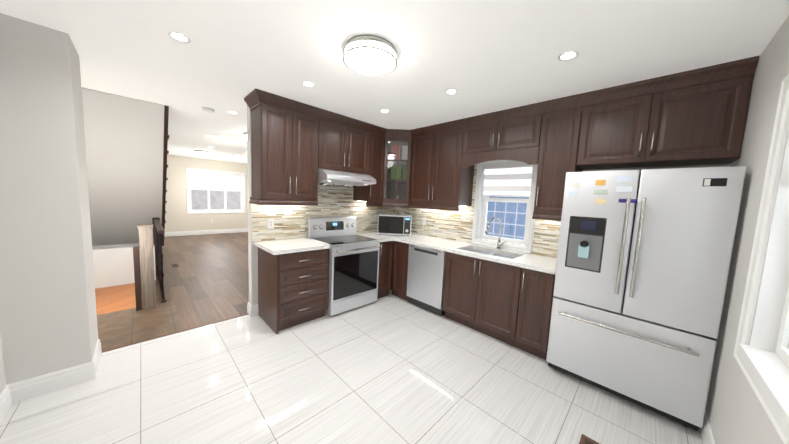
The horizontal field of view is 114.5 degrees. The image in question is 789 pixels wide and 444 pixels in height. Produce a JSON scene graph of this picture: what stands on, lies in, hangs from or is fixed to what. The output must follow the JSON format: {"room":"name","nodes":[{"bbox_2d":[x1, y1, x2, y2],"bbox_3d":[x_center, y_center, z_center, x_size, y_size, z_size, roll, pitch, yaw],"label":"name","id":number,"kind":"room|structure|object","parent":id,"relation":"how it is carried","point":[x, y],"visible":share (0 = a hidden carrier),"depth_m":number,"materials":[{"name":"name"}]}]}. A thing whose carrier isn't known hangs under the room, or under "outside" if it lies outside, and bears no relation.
{"room":"kitchen","nodes":[
{"label":"kitchen","id":0,"kind":"room"},
{"bbox_2d":[0,330,5,392],"bbox_3d":[-4.252,-0.275,3.118,0.250,7.400,11.235,-3,8,-45],"label":"wall","id":1,"kind":"structure","parent":0,"point":[2,379],"depth_m":1.67,"materials":[{"name":"white paint"}]},
{"bbox_2d":[0,384,13,422],"bbox_3d":[-1.434,1.325,0.544,0.016,0.140,3.335,-3,8,-45],"label":"baseboard","id":2,"kind":"structure","parent":1,"relation":"attached to","point":[6,396],"depth_m":1.66,"materials":[{"name":"white wood"}]},
{"bbox_2d":[0,13,97,384],"bbox_3d":[-2.583,-0.052,1.887,0.370,2.530,0.440,-3,8,-45],"label":"wall","id":3,"kind":"structure","parent":0,"point":[48,317],"depth_m":1.74,"materials":[{"name":"white paint"}]},
{"bbox_2d":[12,362,91,403],"bbox_3d":[-2.468,1.159,1.845,0.330,0.140,0.016,-3,8,-45],"label":"baseboard","id":4,"kind":"structure","parent":3,"relation":"attached to","point":[19,391],"depth_m":1.83,"materials":[{"name":"white wood"}]},
{"bbox_2d":[91,339,101,379],"bbox_3d":[-2.486,1.132,2.121,0.016,0.140,0.436,-3,8,-45],"label":"baseboard","id":5,"kind":"structure","parent":3,"relation":"attached to","point":[95,362],"depth_m":2.07,"materials":[{"name":"white wood"}]},
{"bbox_2d":[95,232,248,350],"bbox_3d":[-3.721,0.791,6.486,5.670,0.101,7.445,-3,8,-45],"label":"floor","id":6,"kind":"structure","parent":0,"point":[206,281],"depth_m":3.64,"materials":[{"name":"brown wood"}]},
{"bbox_2d":[81,87,168,288],"bbox_3d":[-4.021,-0.290,3.771,0.993,2.528,2.278,-3,8,-45],"label":"wall","id":7,"kind":"structure","parent":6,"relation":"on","point":[126,143],"depth_m":3.61,"materials":[{"name":"white paint"}]},
{"bbox_2d":[133,217,165,310],"bbox_3d":[-3.579,0.480,3.713,0.300,1.044,1.650,-3,8,-45],"label":"guard railing","id":8,"kind":"object","parent":6,"relation":"on","point":[143,259],"visible":1,"depth_m":3.12,"materials":[{"name":"brown wood"}]},
{"bbox_2d":[170,264,179,267],"bbox_3d":[-4.292,0.854,4.962,0.130,0.006,0.300,-3,8,-45],"label":"floor vent","id":9,"kind":"object","parent":6,"relation":"in","point":[174,265],"visible":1,"depth_m":4.96,"materials":[{"name":"brown metal"}]},
{"bbox_2d":[102,313,248,352],"bbox_3d":[-1.518,1.171,3.431,4.470,0.104,0.030,-3,8,-45],"label":"threshold strip","id":10,"kind":"object","parent":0,"point":[171,333],"depth_m":2.62,"materials":[{"name":"brown metal"}]},
{"bbox_2d":[165,155,247,231],"bbox_3d":[-6.104,-0.869,8.986,5.420,2.530,0.250,-3,8,-45],"label":"wall","id":11,"kind":"structure","parent":0,"point":[178,218],"depth_m":8.25,"materials":[{"name":"beige paint"}]},
{"bbox_2d":[164,228,247,236],"bbox_3d":[-6.702,0.364,8.370,3.620,0.140,0.016,-3,8,-45],"label":"baseboard","id":12,"kind":"structure","parent":11,"relation":"attached to","point":[180,233],"depth_m":8.61,"materials":[{"name":"white wood"}]},
{"bbox_2d":[186,168,245,213],"bbox_3d":[-6.156,-1.032,8.830,1.700,1.480,0.184,-3,8,-45],"label":"window","id":13,"kind":"structure","parent":11,"relation":"in","point":[208,180],"depth_m":8.74,"materials":[{"name":"white"}]},
{"bbox_2d":[247,105,307,304],"bbox_3d":[-0.875,-0.159,3.847,2.380,2.530,0.120,-3,8,-45],"label":"wall","id":14,"kind":"structure","parent":0,"point":[253,269],"depth_m":3.03,"materials":[{"name":"white paint"}]},
{"bbox_2d":[247,302,258,314],"bbox_3d":[-1.106,1.030,3.863,2.026,0.140,0.036,-3,8,-45],"label":"baseboard","id":15,"kind":"structure","parent":14,"relation":"attached to","point":[251,309],"depth_m":3.09,"materials":[{"name":"white wood"}]},
{"bbox_2d":[252,184,395,241],"bbox_3d":[-0.825,-0.178,3.803,2.368,0.749,0.007,-3,8,-45],"label":"backsplash","id":16,"kind":"structure","parent":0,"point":[290,221],"depth_m":3.49,"materials":[{"name":"beige tile"}]},
{"bbox_2d":[268,219,273,228],"bbox_3d":[-1.520,0.021,3.127,0.072,0.118,0.008,-3,8,-45],"label":"outlet","id":17,"kind":"object","parent":16,"relation":"attached to","point":[270,223],"depth_m":3.12,"materials":[{"name":"white plastic"}]},
{"bbox_2d":[0,290,702,443],"bbox_3d":[-0.098,1.369,2.008,4.470,0.100,4.010,-3,8,-45],"label":"floor","id":18,"kind":"structure","parent":0,"point":[390,368],"depth_m":1.93,"materials":[{"name":"white tile"}]},
{"bbox_2d":[258,247,328,334],"bbox_3d":[-1.230,0.728,3.087,0.606,0.874,0.618,-3,8,-45],"label":"base cabinet","id":19,"kind":"object","parent":18,"relation":"on","point":[293,287],"depth_m":2.85,"materials":[{"name":"brown wood"}]},
{"bbox_2d":[254,238,329,254],"bbox_3d":[-1.219,0.274,3.025,0.645,0.040,0.632,-3,8,-45],"label":"countertop","id":20,"kind":"structure","parent":19,"relation":"on","point":[284,246],"depth_m":2.92,"materials":[{"name":"stone"}]},
{"bbox_2d":[308,217,380,315],"bbox_3d":[-0.685,0.554,3.513,0.760,1.190,0.696,-3,8,-45],"label":"range","id":21,"kind":"object","parent":18,"relation":"on","point":[353,273],"visible":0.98,"depth_m":3.36,"materials":[{"name":"silver metal"}]},
{"bbox_2d":[377,242,381,298],"bbox_3d":[-0.739,0.705,3.575,0.816,0.874,0.618,-3,8,-45],"label":"base cabinet","id":22,"kind":"object","parent":18,"relation":"on","point":[380,250],"depth_m":3.65,"materials":[{"name":"brown wood"}]},
{"bbox_2d":[357,232,394,241],"bbox_3d":[-0.326,0.233,3.892,0.285,0.040,0.660,-3,8,-45],"label":"countertop","id":23,"kind":"structure","parent":22,"relation":"on","point":[382,238],"depth_m":3.81,"materials":[{"name":"stone"}]},
{"bbox_2d":[378,241,393,297],"bbox_3d":[-0.347,0.686,3.964,0.325,0.874,0.618,-3,8,-45],"label":"base cabinet","id":24,"kind":"object","parent":18,"relation":"on","point":[385,277],"depth_m":3.76,"materials":[{"name":"brown wood"}]},
{"bbox_2d":[406,244,445,315],"bbox_3d":[0.596,0.763,3.610,0.570,0.868,0.595,-3,8,-45],"label":"dishwasher","id":25,"kind":"object","parent":18,"relation":"on","point":[425,276],"visible":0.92,"depth_m":3.38,"materials":[{"name":"grey metal"}]},
{"bbox_2d":[406,256,445,300],"bbox_3d":[0.619,0.759,3.634,0.617,0.874,0.646,-3,8,-45],"label":"base cabinet","id":26,"kind":"object","parent":18,"relation":"on","point":[444,289],"depth_m":3.19,"materials":[{"name":"brown wood"}]},
{"bbox_2d":[369,232,556,274],"bbox_3d":[0.732,0.317,3.488,0.632,0.040,2.732,-3,8,-45],"label":"countertop","id":27,"kind":"structure","parent":26,"relation":"on","point":[545,264],"depth_m":3.17,"materials":[{"name":"stone"}]},
{"bbox_2d":[377,213,411,235],"bbox_3d":[0.001,0.038,4.179,0.530,0.320,0.396,3,5,0],"label":"microwave","id":28,"kind":"object","parent":27,"relation":"on","point":[394,224],"visible":1,"depth_m":3.99,"materials":[{"name":"silver plastic"}]},
{"bbox_2d":[466,248,516,258],"bbox_3d":[1.142,0.484,3.081,0.384,0.178,0.674,-3,8,-45],"label":"undermount sink","id":29,"kind":"object","parent":27,"relation":"in","point":[492,253],"visible":0.15,"depth_m":3.18,"materials":[{"name":"silver metal"}]},
{"bbox_2d":[485,217,505,249],"bbox_3d":[1.263,0.146,3.156,0.264,0.407,0.192,-3,8,-45],"label":"faucet","id":30,"kind":"object","parent":27,"relation":"on","point":[499,243],"visible":1,"depth_m":3.20,"materials":[{"name":"silver metal"}]},
{"bbox_2d":[442,248,517,344],"bbox_3d":[1.157,0.833,3.096,0.617,0.874,0.920,-3,8,-45],"label":"base cabinet","id":31,"kind":"object","parent":18,"relation":"on","point":[511,305],"depth_m":2.85,"materials":[{"name":"brown wood"}]},
{"bbox_2d":[515,254,556,265],"bbox_3d":[1.545,0.428,2.685,0.360,0.040,0.435,-3,8,-45],"label":"countertop","id":32,"kind":"structure","parent":31,"relation":"on","point":[533,258],"depth_m":2.74,"materials":[{"name":"stone"}]},
{"bbox_2d":[510,267,554,359],"bbox_3d":[1.561,0.888,2.691,0.617,0.874,0.306,-3,8,-45],"label":"base cabinet","id":33,"kind":"object","parent":18,"relation":"on","point":[533,294],"depth_m":2.48,"materials":[{"name":"brown wood"}]},
{"bbox_2d":[579,434,599,443],"bbox_3d":[1.187,1.416,1.533,0.290,0.006,0.135,-3,8,-45],"label":"floor vent","id":34,"kind":"object","parent":18,"relation":"in","point":[584,439],"visible":1,"depth_m":1.63,"materials":[{"name":"brown metal"}]},
{"bbox_2d":[546,166,746,430],"bbox_3d":[1.954,0.500,2.130,0.747,1.785,0.915,-3,8,-45],"label":"fridge","id":35,"kind":"object","parent":18,"relation":"on","point":[642,267],"visible":1,"depth_m":1.82,"materials":[{"name":"grey metal"}]},
{"bbox_2d":[0,0,788,163],"bbox_3d":[-2.184,-1.639,4.818,5.670,0.120,11.485,-3,8,-45],"label":"ceiling","id":36,"kind":"structure","parent":0,"point":[485,56],"depth_m":1.75,"materials":[{"name":"white paint"}]},
{"bbox_2d":[167,31,190,42],"bbox_3d":[-1.464,-1.257,1.731,0.123,0.004,0.123,6,7,36],"label":"recessed light","id":37,"kind":"object","parent":36,"relation":"in","point":[177,36],"depth_m":1.73,"materials":[{"name":"white"}]},
{"bbox_2d":[193,150,210,155],"bbox_3d":[-5.181,-1.844,6.842,0.382,0.110,0.382,-3,8,-45],"label":"flush ceiling light","id":38,"kind":"object","parent":36,"relation":"attached to","point":[201,153],"visible":1,"depth_m":6.72,"materials":[{"name":"silver metal"}]},
{"bbox_2d":[202,107,214,112],"bbox_3d":[-2.365,-1.421,3.227,0.130,0.034,0.130,-3,8,-45],"label":"smoke detector","id":39,"kind":"object","parent":36,"relation":"attached to","point":[208,110],"visible":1,"depth_m":3.19,"materials":[{"name":"white plastic"}]},
{"bbox_2d":[242,132,246,139],"bbox_3d":[-2.531,-1.518,4.591,0.382,0.110,0.382,-3,8,-45],"label":"flush ceiling light","id":40,"kind":"object","parent":36,"relation":"attached to","point":[244,135],"visible":0.21,"depth_m":4.45,"materials":[{"name":"silver metal"}]},
{"bbox_2d":[302,81,315,86],"bbox_3d":[-0.804,-1.289,2.379,0.123,0.004,0.123,7,7,39],"label":"recessed light","id":41,"kind":"object","parent":36,"relation":"in","point":[305,83],"depth_m":2.38,"materials":[{"name":"white"}]},
{"bbox_2d":[343,35,396,75],"bbox_3d":[-0.171,-1.153,1.795,0.382,0.110,0.382,-3,8,-45],"label":"flush ceiling light","id":42,"kind":"object","parent":36,"relation":"attached to","point":[371,55],"visible":1,"depth_m":1.70,"materials":[{"name":"white glass"}]},
{"bbox_2d":[380,109,389,112],"bbox_3d":[-0.117,-1.319,3.025,0.123,0.004,0.123,6,7,36],"label":"recessed light","id":43,"kind":"object","parent":36,"relation":"in","point":[383,110],"depth_m":3.03,"materials":[{"name":"white"}]},
{"bbox_2d":[445,89,457,94],"bbox_3d":[0.537,-1.232,2.406,0.123,0.004,0.123,6,7,36],"label":"recessed light","id":44,"kind":"object","parent":36,"relation":"in","point":[450,91],"depth_m":2.40,"materials":[{"name":"white"}]},
{"bbox_2d":[557,51,578,60],"bbox_3d":[1.195,-1.142,1.747,0.123,0.004,0.123,5,6,21],"label":"recessed light","id":45,"kind":"object","parent":36,"relation":"in","point":[564,56],"depth_m":1.74,"materials":[{"name":"white"}]},
{"bbox_2d":[472,164,729,246],"bbox_3d":[1.442,-0.014,3.387,0.250,2.530,4.055,-3,8,-45],"label":"wall","id":46,"kind":"structure","parent":0,"point":[690,166],"depth_m":2.26,"materials":[{"name":"white paint"}]},
{"bbox_2d":[248,92,319,199],"bbox_3d":[-1.285,-0.822,3.012,0.648,1.089,0.347,-3,8,-45],"label":"upper cabinet","id":47,"kind":"object","parent":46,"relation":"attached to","point":[285,133],"depth_m":2.84,"materials":[{"name":"brown wood"}]},
{"bbox_2d":[320,108,367,174],"bbox_3d":[-0.769,-1.042,3.497,0.778,0.697,0.347,-3,8,-45],"label":"upper cabinet","id":48,"kind":"object","parent":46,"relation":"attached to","point":[343,140],"depth_m":3.34,"materials":[{"name":"brown wood"}]},
{"bbox_2d":[318,168,375,187],"bbox_3d":[-0.716,-0.583,3.467,0.770,0.200,0.550,-3,8,-45],"label":"range hood","id":49,"kind":"object","parent":48,"relation":"attached to","point":[326,177],"visible":0.96,"depth_m":3.29,"materials":[{"name":"silver metal"}]},
{"bbox_2d":[353,124,391,203],"bbox_3d":[-0.361,-0.865,3.905,0.359,1.089,0.381,-3,8,-45],"label":"upper cabinet","id":50,"kind":"object","parent":46,"relation":"attached to","point":[377,136],"depth_m":3.79,"materials":[{"name":"brown wood"}]},
{"bbox_2d":[384,132,411,199],"bbox_3d":[0.038,-0.820,3.899,0.299,0.925,0.299,-3,8,-45],"label":"upper cabinet","id":51,"kind":"object","parent":46,"relation":"attached to","point":[396,158],"depth_m":3.92,"materials":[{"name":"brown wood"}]},
{"bbox_2d":[396,166,476,242],"bbox_3d":[0.571,-0.305,4.066,0.007,1.074,1.517,-3,8,-45],"label":"backsplash","id":52,"kind":"structure","parent":46,"relation":"attached to","point":[444,224],"depth_m":3.87,"materials":[{"name":"beige tile"}]},
{"bbox_2d":[404,119,475,207],"bbox_3d":[0.641,-0.802,3.703,0.381,1.089,0.930,-3,8,-45],"label":"upper cabinet","id":53,"kind":"object","parent":46,"relation":"attached to","point":[439,172],"depth_m":3.50,"materials":[{"name":"brown wood"}]},
{"bbox_2d":[464,104,539,159],"bbox_3d":[1.311,-1.045,3.040,0.347,0.424,0.895,-3,8,-45],"label":"upper cabinet","id":54,"kind":"object","parent":46,"relation":"attached to","point":[513,131],"depth_m":2.87,"materials":[{"name":"brown wood"}]},
{"bbox_2d":[471,160,537,253],"bbox_3d":[1.438,-0.250,3.298,0.184,1.185,0.780,-3,8,-45],"label":"window","id":55,"kind":"structure","parent":46,"relation":"in","point":[504,178],"depth_m":3.27,"materials":[{"name":"white"}]},
{"bbox_2d":[532,219,560,257],"bbox_3d":[1.804,-0.135,2.832,0.007,1.074,0.406,-3,8,-45],"label":"backsplash","id":56,"kind":"structure","parent":46,"relation":"attached to","point":[546,232],"depth_m":2.91,"materials":[{"name":"beige tile"}]},
{"bbox_2d":[534,93,583,215],"bbox_3d":[1.726,-0.645,2.634,0.357,1.109,0.332,-3,8,-45],"label":"upper cabinet","id":57,"kind":"object","parent":46,"relation":"attached to","point":[558,142],"depth_m":2.52,"materials":[{"name":"brown wood"}]},
{"bbox_2d":[576,56,758,169],"bbox_3d":[2.187,-0.814,2.168,0.347,0.644,0.938,-3,8,-45],"label":"upper cabinet","id":58,"kind":"object","parent":46,"relation":"attached to","point":[698,116],"depth_m":1.97,"materials":[{"name":"brown wood"}]},
{"bbox_2d":[706,16,788,443],"bbox_3d":[1.194,0.246,0.474,4.220,2.530,0.250,-3,8,-45],"label":"wall","id":59,"kind":"structure","parent":0,"point":[736,412],"depth_m":1.45,"materials":[{"name":"white paint"}]},
{"bbox_2d":[699,410,714,443],"bbox_3d":[1.772,1.387,1.396,2.140,0.140,0.016,-3,8,-45],"label":"baseboard","id":60,"kind":"structure","parent":59,"relation":"attached to","point":[706,432],"depth_m":1.64,"materials":[{"name":"white wood"}]},
{"bbox_2d":[733,74,788,443],"bbox_3d":[1.589,0.038,0.897,0.850,1.400,0.230,-3,8,-45],"label":"window","id":61,"kind":"structure","parent":59,"relation":"in","point":[762,357],"depth_m":1.18,"materials":[{"name":"white"}]},
{"label":"outside","id":62,"kind":"structure","parent":0,"visible":0},
{"bbox_2d":[191,190,240,209],"bbox_3d":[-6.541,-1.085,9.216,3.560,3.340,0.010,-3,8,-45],"label":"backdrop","id":63,"kind":"structure","parent":62,"point":[213,194],"depth_m":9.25,"materials":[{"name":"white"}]},
{"bbox_2d":[486,196,528,239],"bbox_3d":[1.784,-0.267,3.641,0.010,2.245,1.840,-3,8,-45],"label":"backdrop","id":64,"kind":"structure","parent":62,"point":[506,216],"depth_m":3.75,"materials":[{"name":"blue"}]}
]}

